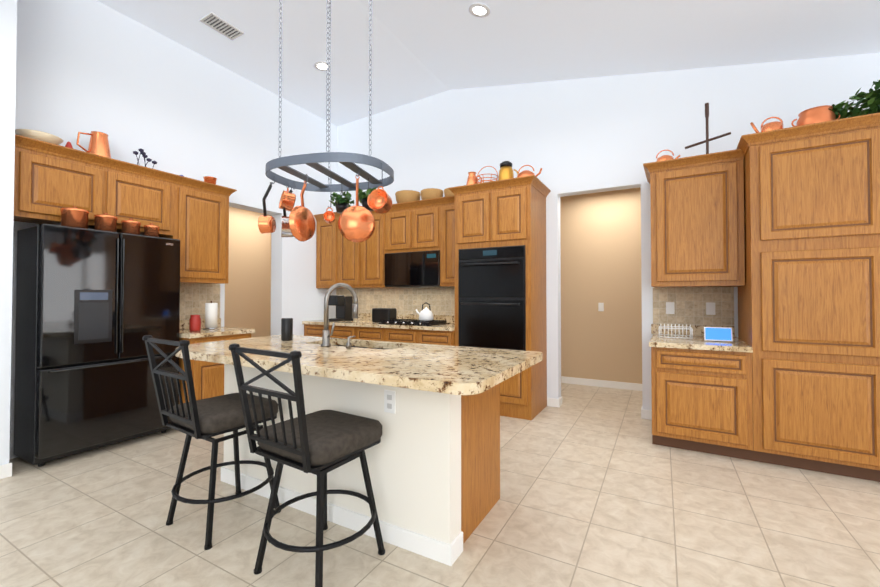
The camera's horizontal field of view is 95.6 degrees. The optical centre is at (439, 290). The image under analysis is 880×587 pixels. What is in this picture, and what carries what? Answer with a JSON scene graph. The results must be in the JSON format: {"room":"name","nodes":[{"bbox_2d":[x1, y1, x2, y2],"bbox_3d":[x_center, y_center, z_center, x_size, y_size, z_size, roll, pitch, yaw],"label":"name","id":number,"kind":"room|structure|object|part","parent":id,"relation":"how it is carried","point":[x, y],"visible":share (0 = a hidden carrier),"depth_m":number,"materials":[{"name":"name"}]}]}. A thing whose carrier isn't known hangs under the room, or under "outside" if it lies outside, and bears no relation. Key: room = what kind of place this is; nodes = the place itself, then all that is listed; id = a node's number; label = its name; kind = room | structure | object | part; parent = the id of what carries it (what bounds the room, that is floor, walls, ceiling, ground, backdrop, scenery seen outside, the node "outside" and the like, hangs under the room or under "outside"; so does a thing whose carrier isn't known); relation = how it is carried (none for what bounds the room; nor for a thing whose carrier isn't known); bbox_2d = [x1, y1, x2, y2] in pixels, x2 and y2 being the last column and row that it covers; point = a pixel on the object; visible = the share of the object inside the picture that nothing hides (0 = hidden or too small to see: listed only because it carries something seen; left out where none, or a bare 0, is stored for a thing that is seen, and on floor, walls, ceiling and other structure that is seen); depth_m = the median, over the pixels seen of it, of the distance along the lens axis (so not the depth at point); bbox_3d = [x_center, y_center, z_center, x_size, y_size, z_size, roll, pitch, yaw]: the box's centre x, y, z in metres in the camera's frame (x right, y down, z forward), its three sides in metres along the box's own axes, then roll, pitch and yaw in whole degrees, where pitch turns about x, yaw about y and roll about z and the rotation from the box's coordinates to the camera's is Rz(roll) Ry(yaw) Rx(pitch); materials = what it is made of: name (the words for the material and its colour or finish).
{"room":"kitchen","nodes":[
{"label":"kitchen","id":0,"kind":"room"},
{"bbox_2d":[0,0,16,464],"bbox_3d":[-3.254,-0.762,2.878,0.420,4.150,0.150,-1,-1,29],"label":"wall","id":1,"kind":"structure","parent":0,"point":[8,29],"depth_m":2.81,"materials":[{"name":"white paint"}]},
{"bbox_2d":[9,0,336,458],"bbox_3d":[-3.511,-0.758,3.072,0.220,4.150,7.700,-1,-1,29],"label":"wall","id":2,"kind":"structure","parent":0,"point":[128,86],"depth_m":4.13,"materials":[{"name":"white paint"}]},
{"bbox_2d":[14,129,109,228],"bbox_3d":[-3.120,-0.654,3.216,0.317,1.126,0.565,-1,-1,29],"label":"upper cabinet","id":3,"kind":"object","parent":2,"relation":"attached to","point":[52,176],"depth_m":3.12,"materials":[{"name":"brown wood"}]},
{"bbox_2d":[15,129,62,144],"bbox_3d":[-3.142,-1.168,3.126,0.280,0.080,0.277,-1,-1,29],"label":"bowl","id":4,"kind":"object","parent":3,"relation":"on","point":[39,135],"depth_m":3.04,"materials":[{"name":"beige ceramic"}]},
{"bbox_2d":[110,154,177,238],"bbox_3d":[-2.847,-0.611,3.705,0.317,1.056,0.555,-1,-1,29],"label":"upper cabinet","id":5,"kind":"object","parent":2,"relation":"attached to","point":[146,195],"depth_m":3.65,"materials":[{"name":"brown wood"}]},
{"bbox_2d":[180,317,220,328],"bbox_3d":[-2.687,0.366,4.283,0.020,0.099,0.680,-1,-1,29],"label":"backsplash","id":6,"kind":"structure","parent":2,"relation":"attached to","point":[199,322],"depth_m":4.21,"materials":[{"name":"beige stone"}]},
{"bbox_2d":[178,175,233,284],"bbox_3d":[-2.575,-0.645,4.195,0.317,1.141,0.565,-1,-1,29],"label":"upper cabinet","id":7,"kind":"object","parent":2,"relation":"attached to","point":[203,206],"depth_m":4.12,"materials":[{"name":"brown wood"}]},
{"bbox_2d":[224,207,270,337],"bbox_3d":[-2.922,-0.139,5.796,1.410,3.000,4.950,-1,-1,29],"label":"wall","id":8,"kind":"structure","parent":0,"point":[248,295],"depth_m":6.54,"materials":[{"name":"beige paint"}]},
{"bbox_2d":[329,296,353,319],"bbox_3d":[-1.426,0.272,5.753,0.180,0.362,0.322,-1,-1,29],"label":"coffee maker","id":9,"kind":"object","parent":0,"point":[343,304],"depth_m":5.71,"materials":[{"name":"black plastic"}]},
{"bbox_2d":[422,248,437,287],"bbox_3d":[-0.011,-0.263,5.064,0.222,0.440,0.475,-1,-1,29],"label":"control panel","id":10,"kind":"object","parent":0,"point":[429,256],"depth_m":4.89,"materials":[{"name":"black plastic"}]},
{"bbox_2d":[0,383,879,586],"bbox_3d":[-1.057,1.342,2.759,10.700,0.060,10.000,-1,-1,29],"label":"floor","id":11,"kind":"structure","parent":0,"point":[598,488],"depth_m":2.22,"materials":[{"name":"tile"}]},
{"bbox_2d":[14,206,179,466],"bbox_3d":[-2.865,0.333,3.416,0.519,1.978,0.960,-1,-1,29],"label":"fridge","id":12,"kind":"object","parent":11,"relation":"on","point":[98,302],"visible":0.96,"depth_m":3.13,"materials":[{"name":"black metal"}]},
{"bbox_2d":[60,206,88,228],"bbox_3d":[-2.873,-0.572,3.137,0.168,0.177,0.168,-1,-1,29],"label":"canister","id":13,"kind":"object","parent":12,"relation":"on","point":[71,218],"depth_m":3.07,"materials":[{"name":"orange metal"}]},
{"bbox_3d":[-2.733,0.048,3.152,0.002,0.060,0.180,-1,-1,29],"label":"dispenser panel","id":14,"kind":"part","parent":12,"relation":"part of","materials":[{"name":"blue"}]},
{"bbox_2d":[94,213,117,231],"bbox_3d":[-2.776,-0.561,3.312,0.152,0.162,0.152,-1,-1,29],"label":"canister","id":15,"kind":"object","parent":12,"relation":"on","point":[105,222],"depth_m":3.26,"materials":[{"name":"orange metal"}]},
{"bbox_2d":[121,218,140,234],"bbox_3d":[-2.688,-0.551,3.469,0.136,0.147,0.136,-1,-1,29],"label":"canister","id":16,"kind":"object","parent":12,"relation":"on","point":[129,226],"depth_m":3.42,"materials":[{"name":"orange metal"}]},
{"bbox_2d":[144,223,159,236],"bbox_3d":[-2.610,-0.541,3.609,0.118,0.132,0.118,-1,-1,29],"label":"canister","id":17,"kind":"object","parent":12,"relation":"on","point":[149,230],"depth_m":3.56,"materials":[{"name":"orange metal"}]},
{"bbox_2d":[142,335,280,549],"bbox_3d":[-1.257,0.774,2.251,0.520,1.058,0.614,-1,-1,29],"label":"stool","id":18,"kind":"object","parent":11,"relation":"on","point":[207,419],"visible":0.88,"depth_m":2.12,"materials":[{"name":"black metal"}]},
{"bbox_2d":[169,393,277,433],"bbox_3d":[-1.233,0.689,2.291,0.470,0.090,0.464,-1,-1,29],"label":"cushion","id":19,"kind":"object","parent":18,"relation":"on","point":[222,414],"depth_m":2.14,"materials":[{"name":"fabric"}]},
{"bbox_2d":[179,333,250,403],"bbox_3d":[-2.428,0.895,4.125,0.617,0.879,0.640,-1,-1,29],"label":"base cabinet","id":20,"kind":"object","parent":11,"relation":"on","point":[208,377],"depth_m":3.83,"materials":[{"name":"brown wood"}]},
{"bbox_2d":[179,325,254,336],"bbox_3d":[-2.419,0.434,4.133,0.632,0.040,0.680,-1,-1,29],"label":"countertop","id":21,"kind":"structure","parent":20,"relation":"on","point":[218,331],"depth_m":3.97,"materials":[{"name":"beige stone"}]},
{"bbox_2d":[189,315,200,331],"bbox_3d":[-2.445,0.328,3.983,0.100,0.165,0.100,-1,-1,29],"label":"jar","id":22,"kind":"object","parent":21,"relation":"on","point":[195,320],"depth_m":3.95,"materials":[{"name":"red paint"}]},
{"bbox_2d":[228,343,384,586],"bbox_3d":[-0.586,0.767,1.868,0.516,1.058,0.610,-1,-1,29],"label":"stool","id":23,"kind":"object","parent":11,"relation":"on","point":[320,444],"visible":1,"depth_m":1.75,"materials":[{"name":"black metal"}]},
{"bbox_2d":[257,410,381,465],"bbox_3d":[-0.565,0.683,1.908,0.465,0.090,0.458,-1,-1,29],"label":"cushion","id":24,"kind":"object","parent":23,"relation":"on","point":[334,436],"depth_m":1.78,"materials":[{"name":"fabric"}]},
{"bbox_2d":[304,324,323,336],"bbox_3d":[-1.569,0.922,5.813,0.476,0.879,0.667,-1,-1,29],"label":"base cabinet","id":25,"kind":"object","parent":11,"relation":"on","point":[309,329],"depth_m":5.55,"materials":[{"name":"brown wood"}]},
{"bbox_2d":[329,324,353,338],"bbox_3d":[-1.152,0.918,5.581,0.477,0.879,0.667,-1,-1,29],"label":"base cabinet","id":26,"kind":"object","parent":11,"relation":"on","point":[338,332],"depth_m":5.30,"materials":[{"name":"brown wood"}]},
{"bbox_2d":[221,363,499,565],"bbox_3d":[-0.554,0.867,2.625,1.794,0.885,0.718,-1,-1,29],"label":"kitchen island","id":27,"kind":"object","parent":11,"relation":"on","point":[433,459],"depth_m":2.09,"materials":[{"name":"white paint"}]},
{"bbox_3d":[-0.695,1.258,2.362,1.792,0.095,0.133,-1,-1,29],"label":"skirting","id":28,"kind":"part","parent":27,"relation":"part of","materials":[{"name":"white paint"}]},
{"bbox_2d":[175,335,541,398],"bbox_3d":[-0.632,0.401,2.532,2.320,0.045,1.050,-1,-1,29],"label":"island countertop","id":29,"kind":"structure","parent":27,"relation":"on","point":[468,372],"depth_m":2.10,"materials":[{"name":"beige stone"}]},
{"bbox_2d":[319,283,357,346],"bbox_3d":[-0.645,0.165,2.727,0.259,0.431,0.240,-1,-1,29],"label":"faucet","id":30,"kind":"object","parent":29,"relation":"on","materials":[{"name":"silver metal"}]},
{"bbox_2d":[333,345,383,348],"bbox_3d":[-0.589,0.521,2.843,0.774,0.185,0.344,-1,-1,29],"label":"sink","id":31,"kind":"object","parent":29,"relation":"in","point":[359,346],"depth_m":3.00,"materials":[{"name":"beige metal"}]},
{"bbox_2d":[354,328,385,347],"bbox_3d":[-0.736,0.915,5.350,0.476,0.879,0.667,-1,-1,29],"label":"base cabinet","id":32,"kind":"object","parent":11,"relation":"on","point":[377,334],"depth_m":5.06,"materials":[{"name":"brown wood"}]},
{"bbox_2d":[386,328,417,342],"bbox_3d":[-0.320,0.911,5.118,0.477,0.879,0.667,-1,-1,29],"label":"base cabinet","id":33,"kind":"object","parent":11,"relation":"on","point":[407,335],"depth_m":4.82,"materials":[{"name":"brown wood"}]},
{"bbox_2d":[414,302,437,320],"bbox_3d":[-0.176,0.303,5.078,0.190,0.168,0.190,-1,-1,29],"label":"kettle","id":34,"kind":"object","parent":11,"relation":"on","point":[424,311],"depth_m":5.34,"materials":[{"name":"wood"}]},
{"bbox_2d":[418,328,454,345],"bbox_3d":[0.097,0.907,4.886,0.476,0.879,0.667,-1,-1,29],"label":"base cabinet","id":35,"kind":"object","parent":11,"relation":"on","point":[437,338],"depth_m":4.59,"materials":[{"name":"brown wood"}]},
{"bbox_2d":[302,320,454,331],"bbox_3d":[-0.742,0.454,5.346,2.382,0.040,0.692,-1,-1,29],"label":"countertop","id":36,"kind":"structure","parent":35,"relation":"on","point":[341,323],"depth_m":4.96,"materials":[{"name":"beige stone"}]},
{"bbox_2d":[372,308,396,321],"bbox_3d":[-0.757,0.340,5.412,0.300,0.190,0.180,-1,-1,29],"label":"toaster","id":37,"kind":"object","parent":36,"relation":"on","point":[378,314],"depth_m":5.34,"materials":[{"name":"black metal"}]},
{"bbox_2d":[378,320,449,323],"bbox_3d":[-0.328,0.408,5.091,0.760,0.043,0.503,-1,-1,29],"label":"cooktop","id":38,"kind":"object","parent":36,"relation":"in","point":[379,321],"depth_m":4.97,"materials":[{"name":"black metal"}]},
{"bbox_2d":[448,161,550,419],"bbox_3d":[0.684,-0.054,4.548,0.995,2.791,0.713,-1,-1,29],"label":"tall cabinet","id":39,"kind":"object","parent":11,"relation":"on","point":[500,262],"visible":0.96,"depth_m":4.28,"materials":[{"name":"brown wood"}]},
{"bbox_2d":[459,245,525,350],"bbox_3d":[0.529,0.086,4.273,0.770,1.100,0.086,-1,-1,29],"label":"oven","id":40,"kind":"object","parent":39,"relation":"in","point":[492,278],"depth_m":4.26,"materials":[{"name":"black"}]},
{"bbox_2d":[651,348,750,459],"bbox_3d":[2.287,0.903,3.543,0.703,0.844,0.858,-1,-1,29],"label":"base cabinet","id":41,"kind":"object","parent":11,"relation":"on","point":[701,401],"depth_m":3.18,"materials":[{"name":"brown wood"}]},
{"bbox_2d":[649,332,750,351],"bbox_3d":[2.274,0.460,3.545,0.720,0.040,0.881,-1,-1,29],"label":"countertop","id":42,"kind":"structure","parent":41,"relation":"on","point":[700,343],"depth_m":3.31,"materials":[{"name":"beige stone"}]},
{"bbox_2d":[731,80,879,481],"bbox_3d":[2.876,-0.061,3.195,0.727,2.760,0.881,-1,-1,29],"label":"tall cabinet","id":43,"kind":"object","parent":11,"relation":"on","point":[776,223],"depth_m":2.85,"materials":[{"name":"brown wood"}]},
{"bbox_2d":[97,0,879,126],"bbox_3d":[-0.298,-2.305,1.223,7.820,1.097,7.950,-1,-1,29],"label":"ceiling","id":44,"kind":"structure","parent":0,"point":[421,49],"depth_m":3.89,"materials":[{"name":"white paint"}]},
{"bbox_2d":[199,12,243,40],"bbox_3d":[-2.174,-2.628,3.984,0.202,0.020,0.342,-1,-1,29],"label":"ceiling vent","id":45,"kind":"object","parent":44,"relation":"in","point":[207,16],"depth_m":3.97,"materials":[{"name":"white metal"}]},
{"bbox_3d":[-2.174,-2.633,3.984,0.160,0.008,0.300,-1,-1,29],"label":"dark ceiling air vent","id":46,"kind":"part","parent":45,"relation":"part of","materials":[{"name":"grey metal"}]},
{"bbox_2d":[314,61,329,70],"bbox_3d":[-1.382,-2.631,4.688,0.196,0.014,0.196,-1,-1,29],"label":"rim","id":47,"kind":"object","parent":44,"relation":"attached to","point":[317,63],"visible":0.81,"depth_m":4.65,"materials":[{"name":"white metal"}]},
{"bbox_2d":[317,64,327,68],"bbox_3d":[-1.382,-2.632,4.688,0.122,0.004,0.122,-1,-1,29],"label":"recessed light","id":48,"kind":"object","parent":47,"relation":"attached to","point":[321,66],"visible":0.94,"depth_m":4.69,"materials":[{"name":"white"}]},
{"bbox_2d":[258,0,393,241],"bbox_3d":[-0.723,-1.481,2.631,0.971,2.349,0.678,-1,-1,29],"label":"pot rack","id":49,"kind":"object","parent":44,"relation":"hanging from","point":[356,222],"visible":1,"depth_m":2.55,"materials":[{"name":"grey metal"}]},
{"bbox_3d":[-1.155,-0.612,2.675,0.052,0.228,0.046,-1,-1,29],"label":"saucepan handle","id":50,"kind":"part","parent":49,"relation":"part of","materials":[{"name":"black metal"}]},
{"bbox_3d":[-1.065,-0.619,2.794,0.048,0.208,0.060,-1,-1,29],"label":"steelpan handle","id":51,"kind":"part","parent":49,"relation":"part of","materials":[{"name":"black"}]},
{"bbox_3d":[-0.909,-0.640,2.660,0.035,0.171,0.028,-1,-1,29],"label":"frypan handle","id":52,"kind":"part","parent":49,"relation":"part of","materials":[{"name":"orange metal"}]},
{"bbox_2d":[323,207,334,223],"bbox_3d":[-0.720,-0.488,2.599,0.083,0.104,0.081,-1,-1,29],"label":"cup","id":53,"kind":"object","parent":49,"relation":"on","point":[329,217],"depth_m":2.61,"materials":[{"name":"orange metal"}]},
{"bbox_3d":[-0.679,-0.649,2.759,0.100,0.230,0.098,-1,-1,29],"label":"planter","id":54,"kind":"part","parent":49,"relation":"part of","materials":[{"name":"black"}]},
{"bbox_3d":[-0.525,-0.633,2.545,0.046,0.189,0.054,-1,-1,29],"label":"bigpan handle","id":55,"kind":"part","parent":49,"relation":"part of","materials":[{"name":"orange metal"}]},
{"bbox_3d":[-0.482,-0.651,2.685,0.100,0.230,0.098,-1,-1,29],"label":"planter","id":56,"kind":"part","parent":49,"relation":"part of","materials":[{"name":"black"}]},
{"bbox_3d":[-0.360,-0.536,2.415,0.143,0.144,0.114,-1,-1,29],"label":"pot","id":57,"kind":"part","parent":49,"relation":"part of","materials":[{"name":"orange metal"}]},
{"bbox_2d":[469,3,489,17],"bbox_3d":[0.354,-2.504,3.570,0.193,0.040,0.196,-1,-1,29],"label":"rim","id":58,"kind":"object","parent":44,"relation":"attached to","point":[484,6],"visible":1,"depth_m":3.55,"materials":[{"name":"white metal"}]},
{"bbox_2d":[473,7,485,14],"bbox_3d":[0.354,-2.504,3.570,0.120,0.021,0.122,-1,-1,29],"label":"recessed light","id":59,"kind":"object","parent":58,"relation":"attached to","point":[479,10],"visible":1,"depth_m":3.58,"materials":[{"name":"white"}]},
{"bbox_2d":[560,187,641,383],"bbox_3d":[2.211,-0.151,5.056,4.500,3.000,1.350,-1,-1,29],"label":"wall","id":60,"kind":"structure","parent":0,"point":[600,238],"depth_m":5.61,"materials":[{"name":"beige paint"}]},
{"bbox_2d":[598,303,603,310],"bbox_3d":[2.266,0.238,5.611,0.070,0.120,0.013,-1,-1,29],"label":"light switch","id":61,"kind":"object","parent":60,"relation":"attached to","point":[600,306],"visible":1,"depth_m":5.61,"materials":[{"name":"white plastic"}]},
{"bbox_2d":[561,376,641,390],"bbox_3d":[2.463,1.309,5.486,4.200,0.095,0.013,-1,-1,29],"label":"baseboard","id":62,"kind":"structure","parent":60,"relation":"attached to","point":[570,380],"depth_m":5.58,"materials":[{"name":"white wood"}]},
{"bbox_2d":[337,53,879,409],"bbox_3d":[1.619,-0.734,4.537,7.320,4.150,0.150,-1,-1,29],"label":"wall","id":63,"kind":"structure","parent":0,"point":[570,137],"depth_m":4.45,"materials":[{"name":"white paint"}]},
{"bbox_2d":[314,212,337,287],"bbox_3d":[-1.542,-0.652,5.942,0.422,1.252,0.462,-1,-1,29],"label":"upper cabinet","id":64,"kind":"object","parent":63,"relation":"attached to","point":[326,233],"depth_m":5.76,"materials":[{"name":"brown wood"}]},
{"bbox_2d":[334,213,357,287],"bbox_3d":[-1.173,-0.656,5.736,0.423,1.252,0.462,-1,-1,29],"label":"upper cabinet","id":65,"kind":"object","parent":63,"relation":"attached to","point":[346,254],"depth_m":5.57,"materials":[{"name":"brown wood"}]},
{"bbox_2d":[358,211,381,287],"bbox_3d":[-0.809,-0.659,5.534,0.411,1.252,0.462,-1,-1,29],"label":"upper cabinet","id":66,"kind":"object","parent":63,"relation":"attached to","point":[370,250],"depth_m":5.34,"materials":[{"name":"brown wood"}]},
{"bbox_2d":[382,190,417,251],"bbox_3d":[-0.397,-0.663,5.304,0.531,1.252,0.462,-1,-1,29],"label":"upper cabinet","id":67,"kind":"object","parent":63,"relation":"attached to","point":[400,223],"depth_m":5.14,"materials":[{"name":"brown wood"}]},
{"bbox_2d":[395,190,420,202],"bbox_3d":[-0.427,-1.198,5.311,0.340,0.182,0.340,-1,-1,29],"label":"basket","id":68,"kind":"object","parent":67,"relation":"on","point":[402,196],"depth_m":5.17,"materials":[{"name":"wicker"}]},
{"bbox_2d":[384,250,441,287],"bbox_3d":[-0.270,-0.260,5.208,0.814,0.440,0.475,-1,-1,29],"label":"microwave","id":69,"kind":"object","parent":67,"relation":"in","point":[402,268],"depth_m":5.01,"materials":[{"name":"black"}]},
{"bbox_2d":[354,312,454,323],"bbox_3d":[-0.579,0.389,5.641,2.382,0.100,0.020,-1,-1,29],"label":"backsplash","id":70,"kind":"structure","parent":63,"relation":"attached to","point":[361,315],"depth_m":5.37,"materials":[{"name":"beige stone"}]},
{"bbox_2d":[418,188,441,287],"bbox_3d":[-0.029,-0.666,5.099,0.312,1.252,0.462,-1,-1,29],"label":"upper cabinet","id":71,"kind":"object","parent":63,"relation":"attached to","point":[430,206],"depth_m":4.91,"materials":[{"name":"brown wood"}]},
{"bbox_2d":[420,188,443,199],"bbox_3d":[-0.103,-1.191,5.131,0.300,0.162,0.300,-1,-1,29],"label":"basket","id":72,"kind":"object","parent":71,"relation":"on","point":[429,193],"depth_m":5.01,"materials":[{"name":"wicker"}]},
{"bbox_2d":[442,188,454,287],"bbox_3d":[0.231,-0.669,4.955,0.283,1.252,0.462,-1,-1,29],"label":"upper cabinet","id":73,"kind":"object","parent":63,"relation":"attached to","point":[448,202],"depth_m":4.78,"materials":[{"name":"brown wood"}]},
{"bbox_2d":[444,188,453,196],"bbox_3d":[0.177,-1.183,4.998,0.260,0.142,0.260,-1,-1,29],"label":"basket","id":74,"kind":"object","parent":73,"relation":"on","point":[447,192],"depth_m":4.91,"materials":[{"name":"wicker"}]},
{"bbox_2d":[651,324,730,335],"bbox_3d":[2.480,0.396,3.938,0.694,0.099,0.020,-1,-1,29],"label":"backsplash","id":75,"kind":"structure","parent":63,"relation":"attached to","point":[667,329],"depth_m":3.83,"materials":[{"name":"beige stone"}]},
{"bbox_2d":[647,136,742,287],"bbox_3d":[2.345,-0.643,3.682,0.695,1.223,0.603,-1,-1,29],"label":"upper cabinet","id":76,"kind":"object","parent":63,"relation":"attached to","point":[697,201],"depth_m":3.43,"materials":[{"name":"brown wood"}]}
]}

